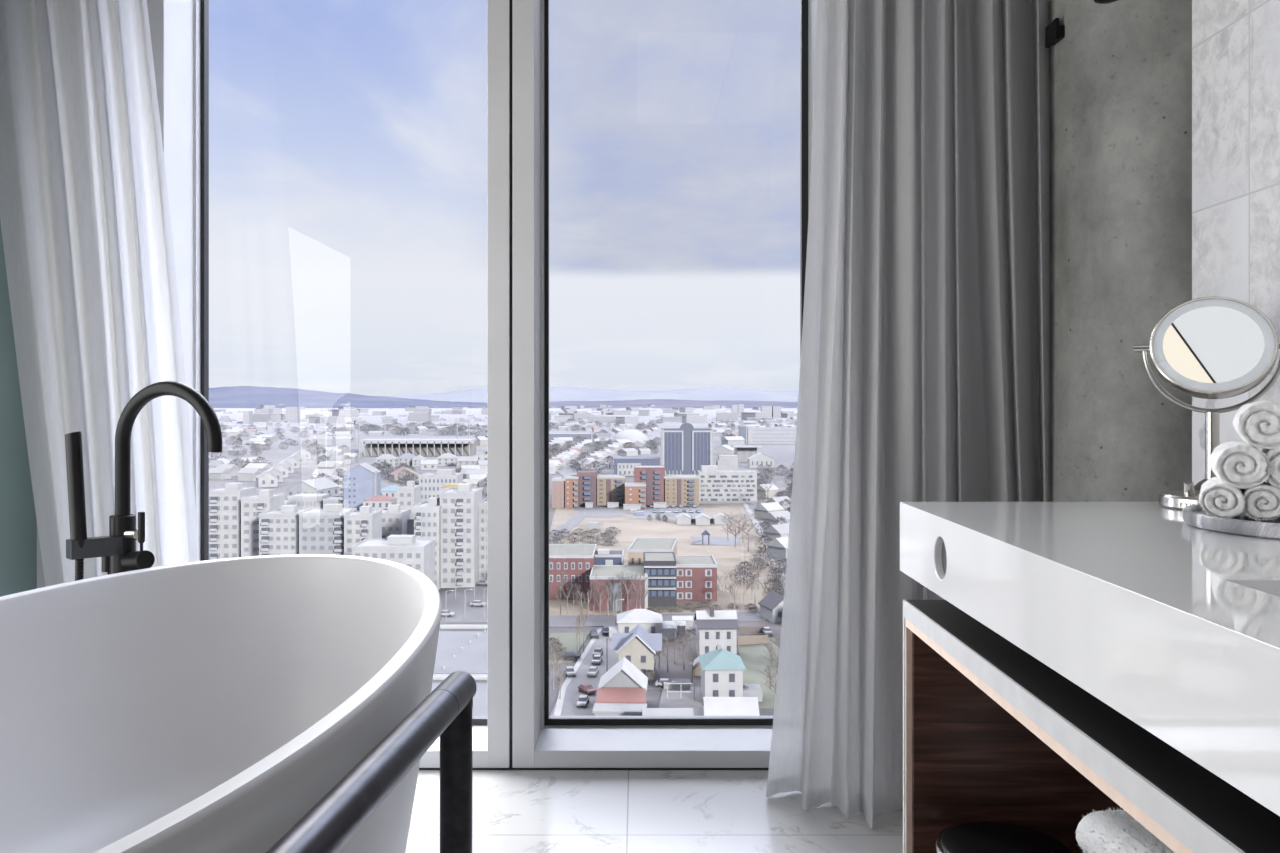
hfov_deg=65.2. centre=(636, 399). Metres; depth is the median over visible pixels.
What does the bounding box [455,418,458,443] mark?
floodlight mast
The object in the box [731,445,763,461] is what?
building
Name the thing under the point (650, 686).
ground
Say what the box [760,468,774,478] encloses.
tree
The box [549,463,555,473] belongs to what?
house
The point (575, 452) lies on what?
house
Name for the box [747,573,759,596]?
bare tree
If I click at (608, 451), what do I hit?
house
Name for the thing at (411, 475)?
tree
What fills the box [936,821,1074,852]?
waste bin
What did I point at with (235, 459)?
tree
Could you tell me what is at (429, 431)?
house
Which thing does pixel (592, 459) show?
house
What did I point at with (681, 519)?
tent hall
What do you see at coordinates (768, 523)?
tree
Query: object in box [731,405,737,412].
tower block
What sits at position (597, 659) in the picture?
car
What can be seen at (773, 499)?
house
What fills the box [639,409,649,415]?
apartment block
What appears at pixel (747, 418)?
apartment block
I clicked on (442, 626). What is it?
kerb
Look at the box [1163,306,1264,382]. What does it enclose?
mirror glass
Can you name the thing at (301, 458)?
house
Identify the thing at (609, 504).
entrance canopy
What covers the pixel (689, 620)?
garage
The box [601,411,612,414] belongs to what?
apartment block
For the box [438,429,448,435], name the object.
tree
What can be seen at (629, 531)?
ground
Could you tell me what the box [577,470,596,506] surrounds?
apartment block
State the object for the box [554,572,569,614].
bare tree
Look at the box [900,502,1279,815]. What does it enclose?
countertop
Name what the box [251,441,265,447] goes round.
house
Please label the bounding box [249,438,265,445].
house
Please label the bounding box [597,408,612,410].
apartment block
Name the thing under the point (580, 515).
road
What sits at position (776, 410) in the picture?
tower block
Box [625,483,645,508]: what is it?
apartment block
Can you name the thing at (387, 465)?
tree
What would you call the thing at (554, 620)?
road
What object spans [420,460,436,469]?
house
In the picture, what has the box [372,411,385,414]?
apartment block
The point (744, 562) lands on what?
tree
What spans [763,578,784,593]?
tree
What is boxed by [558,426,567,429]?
house
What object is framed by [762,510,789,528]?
house
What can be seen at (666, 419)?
apartment block
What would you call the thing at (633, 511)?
shed
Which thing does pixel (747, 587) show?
bare tree
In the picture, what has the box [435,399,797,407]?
hill
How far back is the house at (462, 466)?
763.49 m
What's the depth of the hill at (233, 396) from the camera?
8883.94 m
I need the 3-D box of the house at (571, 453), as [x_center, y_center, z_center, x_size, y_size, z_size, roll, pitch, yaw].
[-67.899,54.000,970.793,11.880,8.000,10.800,0,0,-34]
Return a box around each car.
[441,610,454,616]
[470,600,485,606]
[477,580,486,585]
[561,651,580,659]
[564,666,575,676]
[577,695,588,706]
[578,683,595,694]
[587,666,598,676]
[589,630,598,637]
[591,655,601,664]
[593,647,602,656]
[602,627,608,634]
[655,678,675,687]
[762,627,771,634]
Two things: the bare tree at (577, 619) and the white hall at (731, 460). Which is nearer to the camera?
the bare tree at (577, 619)
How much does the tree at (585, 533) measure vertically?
3.152 m
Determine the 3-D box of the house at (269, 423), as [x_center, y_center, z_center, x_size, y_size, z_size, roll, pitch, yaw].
[-830.034,52.410,2258.468,9.243,11.179,14.397,0,0,5]
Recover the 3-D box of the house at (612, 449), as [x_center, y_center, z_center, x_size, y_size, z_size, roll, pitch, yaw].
[-31.369,54.000,1070.303,12.960,8.000,10.800,0,0,-34]
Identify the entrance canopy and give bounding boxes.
[585,502,592,507]
[607,502,618,507]
[623,504,640,509]
[653,502,666,507]
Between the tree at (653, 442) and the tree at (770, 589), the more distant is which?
the tree at (653, 442)
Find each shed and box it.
[588,522,599,529]
[630,509,636,513]
[636,511,642,515]
[664,511,670,515]
[691,657,700,675]
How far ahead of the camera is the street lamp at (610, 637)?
211.65 m
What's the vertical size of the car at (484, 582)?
1.472 m
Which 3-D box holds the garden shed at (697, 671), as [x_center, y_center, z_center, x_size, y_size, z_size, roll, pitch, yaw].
[13.310,56.325,211.538,3.500,3.350,3.300,0,0,-6]
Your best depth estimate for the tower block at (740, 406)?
3314.02 m
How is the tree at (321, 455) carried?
on the ground at (782, 454)
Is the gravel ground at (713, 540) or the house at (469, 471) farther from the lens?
the house at (469, 471)
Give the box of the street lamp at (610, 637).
[606,637,611,671]
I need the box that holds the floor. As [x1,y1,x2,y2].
[405,770,902,852]
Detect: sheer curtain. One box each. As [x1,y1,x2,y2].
[0,0,199,586]
[766,0,922,829]
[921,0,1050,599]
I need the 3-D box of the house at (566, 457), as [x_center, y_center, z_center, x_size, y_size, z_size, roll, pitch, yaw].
[-68.613,54.000,910.377,11.880,8.000,10.800,0,0,-34]
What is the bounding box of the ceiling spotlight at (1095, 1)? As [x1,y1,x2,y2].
[1094,0,1117,3]
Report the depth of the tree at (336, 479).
617.99 m
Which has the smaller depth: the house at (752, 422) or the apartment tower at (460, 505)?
the apartment tower at (460, 505)
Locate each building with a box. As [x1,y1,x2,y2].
[285,499,292,504]
[288,493,330,508]
[323,496,343,507]
[339,462,380,509]
[419,469,462,501]
[441,483,476,491]
[549,544,596,599]
[590,565,647,610]
[595,549,623,564]
[614,457,659,475]
[628,538,676,564]
[643,552,675,606]
[675,555,716,601]
[697,465,764,503]
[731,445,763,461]
[738,425,746,443]
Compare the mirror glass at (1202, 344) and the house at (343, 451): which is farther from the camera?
the house at (343, 451)
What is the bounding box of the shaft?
[407,517,413,534]
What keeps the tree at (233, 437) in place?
on the ground at (782, 454)
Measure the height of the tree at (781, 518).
8.321 m
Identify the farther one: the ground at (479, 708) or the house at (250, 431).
the house at (250, 431)
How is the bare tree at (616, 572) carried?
on the ground at (782, 454)
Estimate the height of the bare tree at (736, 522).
12.335 m
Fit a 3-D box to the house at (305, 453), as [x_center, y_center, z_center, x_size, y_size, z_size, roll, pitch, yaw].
[-327.788,52.875,981.258,12.800,10.250,11.800,0,0,-29]
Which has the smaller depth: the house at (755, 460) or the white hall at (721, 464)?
the white hall at (721, 464)
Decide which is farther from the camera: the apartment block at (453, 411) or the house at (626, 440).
the apartment block at (453, 411)
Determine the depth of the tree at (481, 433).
1563.71 m
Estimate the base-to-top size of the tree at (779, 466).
9.169 m
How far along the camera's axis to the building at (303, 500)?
479.30 m
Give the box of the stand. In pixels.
[360,439,476,455]
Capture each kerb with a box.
[433,674,486,679]
[440,624,486,628]
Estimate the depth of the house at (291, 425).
1952.02 m
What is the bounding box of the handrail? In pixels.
[266,671,476,852]
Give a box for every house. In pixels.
[209,460,223,468]
[209,468,230,479]
[216,458,229,463]
[216,464,239,475]
[220,444,226,452]
[224,424,236,428]
[225,429,239,436]
[229,447,246,454]
[237,436,256,444]
[238,468,262,480]
[244,463,271,471]
[245,457,267,465]
[246,429,256,434]
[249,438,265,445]
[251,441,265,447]
[255,471,277,486]
[257,425,266,429]
[259,434,277,440]
[266,421,272,425]
[266,467,282,481]
[273,463,288,477]
[278,460,294,472]
[284,456,298,468]
[285,477,339,498]
[289,424,297,429]
[291,452,304,463]
[293,427,306,430]
[297,449,309,458]
[310,474,331,480]
[312,469,337,475]
[313,429,324,433]
[313,435,323,443]
[317,436,332,444]
[317,461,339,468]
[318,453,331,462]
[319,426,327,430]
[323,447,337,452]
[325,451,339,454]
[326,461,344,466]
[329,455,344,460]
[330,474,339,483]
[334,431,349,437]
[334,467,348,477]
[335,437,353,441]
[340,449,358,454]
[343,455,350,463]
[344,424,353,429]
[344,453,357,461]
[362,495,396,509]
[368,431,384,434]
[375,454,397,466]
[380,485,399,497]
[389,466,420,481]
[390,427,400,432]
[398,453,415,465]
[407,421,417,425]
[412,455,426,466]
[415,426,425,431]
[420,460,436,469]
[426,429,436,434]
[436,453,457,465]
[457,456,479,467]
[460,468,469,478]
[461,465,479,468]
[463,479,480,487]
[465,429,478,434]
[466,469,486,478]
[468,474,486,480]
[474,436,486,445]
[474,451,486,459]
[477,460,486,468]
[477,481,486,493]
[549,440,565,447]
[549,458,562,466]
[549,460,560,468]
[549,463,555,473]
[550,456,564,465]
[555,455,569,463]
[557,453,571,461]
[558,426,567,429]
[559,437,572,444]
[561,451,574,459]
[564,450,577,457]
[565,423,573,427]
[567,448,579,455]
[570,446,581,453]
[574,460,592,469]
[581,427,591,430]
[582,458,595,466]
[583,455,598,463]
[588,453,603,461]
[592,427,600,431]
[592,657,647,715]
[593,451,606,458]
[594,439,609,442]
[596,433,610,439]
[597,449,610,456]
[602,447,614,453]
[605,444,618,451]
[609,609,676,639]
[610,442,622,448]
[611,624,662,680]
[614,439,632,446]
[618,448,637,455]
[633,440,644,448]
[638,448,650,453]
[642,708,702,715]
[643,430,651,433]
[650,428,658,431]
[694,606,738,654]
[698,644,761,701]
[702,697,759,715]
[708,423,715,427]
[711,427,726,431]
[713,431,724,435]
[713,444,733,453]
[715,423,725,427]
[721,436,744,445]
[743,421,756,424]
[747,452,773,467]
[754,502,783,519]
[757,484,777,498]
[758,591,783,622]
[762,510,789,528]
[763,523,789,543]
[765,496,790,511]
[766,536,788,560]
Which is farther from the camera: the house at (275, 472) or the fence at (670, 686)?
the house at (275, 472)
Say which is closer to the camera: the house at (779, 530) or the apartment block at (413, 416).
the house at (779, 530)
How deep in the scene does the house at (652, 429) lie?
1824.38 m
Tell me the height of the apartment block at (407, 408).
19.529 m
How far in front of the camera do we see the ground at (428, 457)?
1021.14 m
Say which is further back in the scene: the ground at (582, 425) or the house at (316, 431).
the ground at (582, 425)
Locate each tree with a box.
[210,451,225,459]
[226,436,239,444]
[227,458,247,469]
[228,445,247,456]
[250,448,261,455]
[250,456,270,464]
[251,443,265,451]
[277,442,288,448]
[299,430,310,437]
[300,439,313,446]
[306,443,322,453]
[311,473,335,481]
[315,455,329,463]
[333,479,343,490]
[336,468,344,477]
[363,424,377,431]
[376,461,390,473]
[378,463,396,478]
[390,427,405,434]
[395,469,416,484]
[396,427,412,434]
[400,473,418,484]
[408,427,418,433]
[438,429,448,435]
[439,426,452,433]
[445,425,462,431]
[454,429,467,435]
[470,427,480,434]
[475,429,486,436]
[480,482,486,495]
[549,537,565,543]
[549,634,560,667]
[549,637,561,648]
[549,641,565,653]
[549,648,564,689]
[549,648,570,679]
[550,443,564,453]
[550,657,573,698]
[553,531,568,537]
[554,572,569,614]
[558,582,575,616]
[565,532,584,540]
[567,585,582,614]
[569,456,589,470]
[572,582,590,615]
[572,619,578,636]
[573,436,582,442]
[576,609,584,645]
[579,443,594,454]
[579,582,597,615]
[579,604,589,647]
[580,531,595,536]
[580,536,601,543]
[586,460,604,472]
[586,574,601,615]
[590,578,607,616]
[591,442,604,450]
[595,533,612,539]
[600,456,613,467]
[600,578,614,615]
[601,530,616,536]
[601,578,622,615]
[602,527,620,533]
[605,537,618,542]
[610,572,632,612]
[617,571,635,610]
[627,573,644,608]
[632,572,648,608]
[634,424,644,429]
[643,440,657,449]
[643,669,659,684]
[650,606,662,611]
[656,647,662,667]
[659,634,677,671]
[662,621,686,663]
[665,630,696,669]
[669,604,683,611]
[677,627,690,654]
[678,626,698,659]
[681,603,695,608]
[688,651,699,681]
[698,601,709,607]
[708,605,722,609]
[714,574,727,604]
[720,513,740,537]
[721,520,746,547]
[724,566,745,609]
[730,566,757,582]
[731,514,753,535]
[733,520,759,550]
[735,561,755,574]
[736,569,750,602]
[744,603,757,609]
[746,557,768,569]
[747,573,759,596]
[749,549,776,565]
[754,534,772,549]
[755,485,769,500]
[755,521,771,535]
[755,558,761,579]
[757,473,767,483]
[757,631,776,666]
[758,578,768,596]
[758,661,777,686]
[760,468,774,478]
[762,586,783,595]
[762,639,778,668]
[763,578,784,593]
[764,665,775,692]
[765,567,784,581]
[766,631,779,647]
[768,559,785,573]
[769,516,789,526]
[769,574,784,587]
[773,465,787,475]
[775,558,786,569]
[779,499,790,509]
[783,474,792,484]
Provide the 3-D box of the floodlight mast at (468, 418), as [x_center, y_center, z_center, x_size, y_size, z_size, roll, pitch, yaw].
[-187.385,38.654,1115.385,4.800,38.692,1.800,0,0,0]
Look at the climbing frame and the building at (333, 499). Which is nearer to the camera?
the climbing frame
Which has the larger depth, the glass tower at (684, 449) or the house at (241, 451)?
the house at (241, 451)
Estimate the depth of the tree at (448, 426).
1677.41 m
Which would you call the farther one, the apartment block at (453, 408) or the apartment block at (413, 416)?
the apartment block at (453, 408)
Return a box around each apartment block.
[253,414,282,421]
[254,409,272,413]
[256,408,281,413]
[260,405,274,407]
[305,414,323,418]
[308,416,345,422]
[332,410,358,416]
[338,407,354,408]
[357,409,367,412]
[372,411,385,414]
[382,419,397,422]
[405,407,416,410]
[408,406,428,408]
[408,412,431,421]
[408,415,438,420]
[414,409,430,411]
[441,411,451,413]
[452,407,462,409]
[452,410,465,413]
[482,408,486,414]
[552,477,564,507]
[554,415,572,421]
[559,413,590,418]
[561,406,576,409]
[564,475,578,507]
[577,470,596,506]
[587,416,615,422]
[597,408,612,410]
[597,475,624,505]
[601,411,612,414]
[613,410,630,414]
[616,416,638,423]
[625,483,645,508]
[634,465,664,505]
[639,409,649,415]
[661,417,681,421]
[663,409,676,412]
[664,475,698,505]
[673,413,699,416]
[677,414,695,416]
[679,407,693,411]
[682,416,706,422]
[703,406,713,409]
[716,413,737,420]
[741,412,768,419]
[746,417,773,421]
[781,413,796,417]
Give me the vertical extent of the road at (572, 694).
0.760 m
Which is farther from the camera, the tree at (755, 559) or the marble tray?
the tree at (755, 559)
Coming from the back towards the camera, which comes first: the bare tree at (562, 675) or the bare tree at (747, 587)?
the bare tree at (747, 587)
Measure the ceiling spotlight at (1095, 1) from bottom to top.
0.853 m
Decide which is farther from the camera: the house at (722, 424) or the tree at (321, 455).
the house at (722, 424)
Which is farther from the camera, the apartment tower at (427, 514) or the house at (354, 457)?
the house at (354, 457)
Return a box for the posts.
[667,683,694,698]
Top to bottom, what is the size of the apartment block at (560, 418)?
15.973 m
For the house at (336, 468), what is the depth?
744.44 m
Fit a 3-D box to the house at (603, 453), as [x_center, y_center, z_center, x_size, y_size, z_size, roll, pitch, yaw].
[-36.878,54.000,977.281,12.960,8.000,10.800,0,0,-34]
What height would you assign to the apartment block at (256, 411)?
24.352 m
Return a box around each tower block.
[243,411,252,423]
[285,407,299,421]
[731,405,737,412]
[738,404,743,417]
[761,406,771,417]
[772,406,780,417]
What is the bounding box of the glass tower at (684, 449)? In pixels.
[661,423,712,474]
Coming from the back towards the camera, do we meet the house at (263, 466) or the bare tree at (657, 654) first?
the house at (263, 466)
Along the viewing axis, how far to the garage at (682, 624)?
245.22 m
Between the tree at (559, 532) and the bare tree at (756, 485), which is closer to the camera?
the tree at (559, 532)
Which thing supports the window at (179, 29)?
in the wall
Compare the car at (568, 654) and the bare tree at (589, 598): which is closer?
the car at (568, 654)
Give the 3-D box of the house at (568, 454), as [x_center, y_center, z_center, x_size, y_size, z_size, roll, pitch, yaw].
[-69.127,54.000,939.611,11.880,8.000,10.800,0,0,-34]
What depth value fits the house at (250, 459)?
837.30 m
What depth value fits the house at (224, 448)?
1108.43 m
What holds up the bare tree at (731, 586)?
on the ground at (782, 454)
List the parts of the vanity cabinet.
panel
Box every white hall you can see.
[716,460,725,469]
[717,455,737,469]
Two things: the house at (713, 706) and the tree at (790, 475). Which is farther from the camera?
the tree at (790, 475)
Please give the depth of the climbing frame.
400.76 m
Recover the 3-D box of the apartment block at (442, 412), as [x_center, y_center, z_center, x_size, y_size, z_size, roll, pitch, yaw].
[-776.391,51.422,4157.139,73.083,13.157,46.160,0,0,-14]
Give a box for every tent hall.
[676,513,690,524]
[694,513,709,524]
[713,512,727,524]
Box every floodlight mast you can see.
[352,418,355,448]
[356,418,361,458]
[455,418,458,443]
[467,417,470,443]
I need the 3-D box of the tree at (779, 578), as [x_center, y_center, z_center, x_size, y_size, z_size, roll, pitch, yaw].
[43.963,55.993,309.058,7.447,4.614,7.391,0,0,-4]
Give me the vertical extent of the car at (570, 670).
1.472 m
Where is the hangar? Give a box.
[549,433,590,440]
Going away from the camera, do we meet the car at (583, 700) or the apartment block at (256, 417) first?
the car at (583, 700)
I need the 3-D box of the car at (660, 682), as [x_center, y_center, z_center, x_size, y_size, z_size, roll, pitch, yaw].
[5.839,56.976,201.389,4.282,1.472,1.920,0,0,4]
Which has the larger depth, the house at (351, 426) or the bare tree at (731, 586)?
the house at (351, 426)
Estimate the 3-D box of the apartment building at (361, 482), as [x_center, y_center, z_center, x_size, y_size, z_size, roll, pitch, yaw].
[-133.488,44.275,482.352,17.450,27.450,14.600,0,0,-3]
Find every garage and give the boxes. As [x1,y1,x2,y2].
[662,621,685,636]
[672,616,693,629]
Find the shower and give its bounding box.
[65,431,108,580]
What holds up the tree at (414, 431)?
on the ground at (782, 454)
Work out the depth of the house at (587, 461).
829.57 m
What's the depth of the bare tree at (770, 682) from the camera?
190.70 m
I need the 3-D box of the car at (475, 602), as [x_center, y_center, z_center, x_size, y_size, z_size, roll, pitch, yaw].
[-44.552,56.976,280.194,4.282,1.472,1.920,0,0,10]
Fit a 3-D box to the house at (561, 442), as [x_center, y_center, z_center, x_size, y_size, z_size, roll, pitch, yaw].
[-97.540,53.160,1213.906,18.469,9.680,17.374,0,0,-40]
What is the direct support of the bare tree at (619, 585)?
on the ground at (782, 454)
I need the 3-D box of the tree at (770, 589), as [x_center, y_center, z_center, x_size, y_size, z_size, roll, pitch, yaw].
[39.748,55.842,287.371,7.912,4.917,7.787,0,0,-26]
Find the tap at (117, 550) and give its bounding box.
[66,381,222,573]
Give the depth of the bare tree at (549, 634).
216.41 m
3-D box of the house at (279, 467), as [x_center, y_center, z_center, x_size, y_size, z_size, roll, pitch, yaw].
[-268.781,52.875,750.328,12.800,10.250,11.800,0,0,-29]
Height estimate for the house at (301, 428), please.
8.345 m
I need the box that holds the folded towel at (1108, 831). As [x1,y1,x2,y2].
[1075,807,1174,852]
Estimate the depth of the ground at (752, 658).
216.09 m
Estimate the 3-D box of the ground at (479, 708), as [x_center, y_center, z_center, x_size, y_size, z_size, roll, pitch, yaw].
[-36.060,58.150,188.680,24.682,0.700,31.091,0,0,0]
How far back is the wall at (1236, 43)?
1.86 m
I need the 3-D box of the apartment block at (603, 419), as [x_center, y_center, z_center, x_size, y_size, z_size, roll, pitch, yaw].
[-91.270,50.146,2576.420,72.457,15.709,47.525,0,0,-5]
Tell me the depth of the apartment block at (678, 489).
547.11 m
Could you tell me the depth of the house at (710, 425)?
2099.84 m
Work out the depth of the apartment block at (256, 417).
2653.80 m
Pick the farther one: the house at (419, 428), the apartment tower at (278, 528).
the house at (419, 428)
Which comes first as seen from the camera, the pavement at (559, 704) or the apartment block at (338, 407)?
the pavement at (559, 704)
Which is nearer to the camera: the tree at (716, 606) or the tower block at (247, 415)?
the tree at (716, 606)
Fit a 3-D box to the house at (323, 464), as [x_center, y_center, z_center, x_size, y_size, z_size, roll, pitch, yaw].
[-240.881,53.018,780.304,14.326,9.965,10.150,0,0,18]
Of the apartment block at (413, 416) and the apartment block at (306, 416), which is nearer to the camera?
the apartment block at (413, 416)
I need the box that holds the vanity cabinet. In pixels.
[903,600,1279,852]
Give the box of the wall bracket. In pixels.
[1045,18,1064,47]
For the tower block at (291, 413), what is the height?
39.695 m
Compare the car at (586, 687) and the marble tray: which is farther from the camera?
the car at (586, 687)
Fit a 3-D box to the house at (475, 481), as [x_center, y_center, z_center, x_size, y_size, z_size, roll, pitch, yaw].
[-105.403,54.191,637.784,11.172,7.618,6.816,0,0,18]
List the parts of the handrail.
leg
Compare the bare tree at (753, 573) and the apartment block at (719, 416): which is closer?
the bare tree at (753, 573)
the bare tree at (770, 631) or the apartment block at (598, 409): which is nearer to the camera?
the bare tree at (770, 631)
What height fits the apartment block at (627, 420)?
17.361 m
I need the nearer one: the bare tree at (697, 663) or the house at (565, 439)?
the bare tree at (697, 663)
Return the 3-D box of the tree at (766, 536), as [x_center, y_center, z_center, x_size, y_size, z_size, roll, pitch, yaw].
[49.429,54.999,385.135,9.404,6.601,9.432,0,0,-9]
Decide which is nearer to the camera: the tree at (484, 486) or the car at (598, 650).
the car at (598, 650)
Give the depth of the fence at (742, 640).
236.63 m
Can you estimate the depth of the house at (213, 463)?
787.73 m
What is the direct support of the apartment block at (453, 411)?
on the ground at (782, 454)
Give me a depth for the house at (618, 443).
1181.36 m
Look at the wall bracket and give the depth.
2.47 m
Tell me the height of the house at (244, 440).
10.603 m
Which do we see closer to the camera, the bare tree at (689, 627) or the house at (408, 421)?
the bare tree at (689, 627)
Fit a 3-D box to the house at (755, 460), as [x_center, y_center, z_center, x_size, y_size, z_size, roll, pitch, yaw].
[106.618,51.625,860.441,21.800,12.750,15.800,0,0,0]
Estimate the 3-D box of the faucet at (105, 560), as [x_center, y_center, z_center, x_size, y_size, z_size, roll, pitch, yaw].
[-1.228,0.375,2.322,0.027,0.045,0.027,0,0,0]
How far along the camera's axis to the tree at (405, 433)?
1637.76 m
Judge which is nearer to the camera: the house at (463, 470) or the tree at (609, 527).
the tree at (609, 527)
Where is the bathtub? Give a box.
[0,554,441,852]
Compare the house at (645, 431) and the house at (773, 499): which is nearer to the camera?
the house at (773, 499)
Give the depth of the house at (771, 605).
262.50 m
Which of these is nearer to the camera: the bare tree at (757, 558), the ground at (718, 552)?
the bare tree at (757, 558)
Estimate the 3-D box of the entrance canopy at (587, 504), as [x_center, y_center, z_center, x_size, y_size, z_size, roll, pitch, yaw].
[-25.778,56.550,538.487,4.400,2.900,3.500,0,0,0]
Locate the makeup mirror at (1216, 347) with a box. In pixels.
[1133,296,1279,509]
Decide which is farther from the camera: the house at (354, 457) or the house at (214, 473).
the house at (354, 457)
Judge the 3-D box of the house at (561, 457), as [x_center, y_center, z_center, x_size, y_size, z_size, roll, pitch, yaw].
[-70.481,54.000,882.915,11.880,8.000,10.800,0,0,-34]
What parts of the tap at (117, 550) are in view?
holder arm, diverter knob, lever, spout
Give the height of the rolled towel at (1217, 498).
0.068 m
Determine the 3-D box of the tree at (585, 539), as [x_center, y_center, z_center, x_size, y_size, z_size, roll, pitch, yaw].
[-18.912,56.445,403.393,9.576,3.710,9.608,0,0,-41]
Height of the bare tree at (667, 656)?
8.042 m
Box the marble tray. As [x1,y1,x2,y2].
[1182,504,1279,539]
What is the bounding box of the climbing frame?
[692,530,709,543]
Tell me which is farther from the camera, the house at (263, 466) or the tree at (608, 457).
the tree at (608, 457)
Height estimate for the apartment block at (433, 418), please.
14.703 m
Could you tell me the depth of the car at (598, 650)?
225.36 m
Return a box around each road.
[549,511,588,543]
[549,611,768,626]
[550,625,618,715]
[556,434,660,476]
[747,499,785,570]
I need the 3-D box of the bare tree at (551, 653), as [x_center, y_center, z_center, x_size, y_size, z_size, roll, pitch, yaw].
[-16.344,54.608,206.954,6.027,6.796,4.742,0,0,-17]
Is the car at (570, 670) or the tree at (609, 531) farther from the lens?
the tree at (609, 531)
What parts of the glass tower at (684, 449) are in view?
white frame, white frame, glass panel, white frame, white frame, white frame, glass panel, white frame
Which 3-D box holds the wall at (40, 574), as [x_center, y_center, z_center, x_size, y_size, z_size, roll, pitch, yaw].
[-1.635,-0.315,3.005,0.409,2.750,0.280,0,0,0]
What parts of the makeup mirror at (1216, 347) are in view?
switch knob, stem, mirror frame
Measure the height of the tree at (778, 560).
5.608 m
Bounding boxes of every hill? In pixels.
[209,386,486,407]
[386,386,798,401]
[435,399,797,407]
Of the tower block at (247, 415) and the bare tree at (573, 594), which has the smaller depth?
the bare tree at (573, 594)
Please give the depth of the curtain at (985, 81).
2.54 m
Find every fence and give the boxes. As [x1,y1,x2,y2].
[664,682,689,688]
[737,626,763,633]
[738,635,767,644]
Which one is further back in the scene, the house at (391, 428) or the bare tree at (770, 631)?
the house at (391, 428)
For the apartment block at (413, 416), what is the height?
25.260 m
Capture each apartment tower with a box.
[209,483,255,559]
[241,489,284,556]
[259,505,307,555]
[299,504,356,554]
[344,506,381,555]
[352,535,434,583]
[379,505,409,538]
[397,481,420,516]
[414,497,440,589]
[440,483,481,587]
[479,499,486,580]
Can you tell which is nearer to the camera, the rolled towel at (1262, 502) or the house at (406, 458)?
the rolled towel at (1262, 502)
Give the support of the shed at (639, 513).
on the ground at (782, 454)
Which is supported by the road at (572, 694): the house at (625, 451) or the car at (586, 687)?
the car at (586, 687)
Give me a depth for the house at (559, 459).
855.69 m
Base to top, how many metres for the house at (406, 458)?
11.000 m
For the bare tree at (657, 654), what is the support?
on the ground at (782, 454)
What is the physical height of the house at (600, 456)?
8.000 m
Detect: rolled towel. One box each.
[1198,477,1244,517]
[1209,441,1271,488]
[1233,401,1279,448]
[1242,481,1279,521]
[1261,448,1279,488]
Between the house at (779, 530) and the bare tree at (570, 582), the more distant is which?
the house at (779, 530)
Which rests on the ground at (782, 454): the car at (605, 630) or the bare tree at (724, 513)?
the bare tree at (724, 513)
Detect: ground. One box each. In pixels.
[209,402,796,715]
[378,452,478,458]
[431,683,486,715]
[434,631,486,673]
[440,584,486,622]
[549,503,773,614]
[549,632,589,665]
[551,424,639,427]
[574,507,637,517]
[600,523,747,541]
[630,507,703,518]
[647,679,689,689]
[658,686,703,715]
[677,546,751,558]
[690,536,741,545]
[737,637,778,708]
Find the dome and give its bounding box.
[610,430,648,442]
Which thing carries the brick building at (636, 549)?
on the ground at (782, 454)
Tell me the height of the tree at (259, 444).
11.087 m
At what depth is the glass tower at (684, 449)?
762.93 m
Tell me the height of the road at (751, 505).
0.700 m
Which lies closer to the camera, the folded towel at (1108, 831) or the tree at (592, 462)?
the folded towel at (1108, 831)
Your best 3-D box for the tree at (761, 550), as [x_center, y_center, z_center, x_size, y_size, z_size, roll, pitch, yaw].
[43.789,55.167,349.625,10.358,6.267,9.619,0,0,-13]
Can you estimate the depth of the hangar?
1414.60 m
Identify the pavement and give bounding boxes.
[553,629,601,715]
[742,503,785,589]
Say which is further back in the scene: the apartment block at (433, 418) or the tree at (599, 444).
the apartment block at (433, 418)
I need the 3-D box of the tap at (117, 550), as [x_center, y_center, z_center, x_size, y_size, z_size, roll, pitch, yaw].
[-1.103,0.509,2.283,0.347,1.103,0.145,0,0,0]
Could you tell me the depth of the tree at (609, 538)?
406.08 m
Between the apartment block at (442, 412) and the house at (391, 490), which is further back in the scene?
the apartment block at (442, 412)
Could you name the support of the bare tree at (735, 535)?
on the ground at (782, 454)
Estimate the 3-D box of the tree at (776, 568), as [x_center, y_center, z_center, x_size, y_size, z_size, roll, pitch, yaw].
[44.590,55.784,319.475,8.216,5.031,8.192,0,0,40]
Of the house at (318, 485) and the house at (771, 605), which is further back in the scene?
the house at (318, 485)
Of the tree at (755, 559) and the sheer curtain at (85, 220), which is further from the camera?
the tree at (755, 559)
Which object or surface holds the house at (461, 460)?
on the ground at (782, 454)
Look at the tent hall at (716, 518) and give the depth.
463.99 m
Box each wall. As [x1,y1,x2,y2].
[0,222,36,596]
[37,528,45,588]
[1049,0,1191,501]
[1192,0,1279,485]
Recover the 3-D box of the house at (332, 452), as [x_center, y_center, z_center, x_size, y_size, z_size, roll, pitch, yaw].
[-293.566,53.577,964.147,12.586,8.846,8.710,0,0,2]
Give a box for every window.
[147,0,509,767]
[512,0,816,767]
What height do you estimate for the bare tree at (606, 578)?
10.747 m
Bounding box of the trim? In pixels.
[419,0,768,769]
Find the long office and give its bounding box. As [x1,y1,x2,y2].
[747,427,795,443]
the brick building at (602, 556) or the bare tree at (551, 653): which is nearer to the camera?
the bare tree at (551, 653)

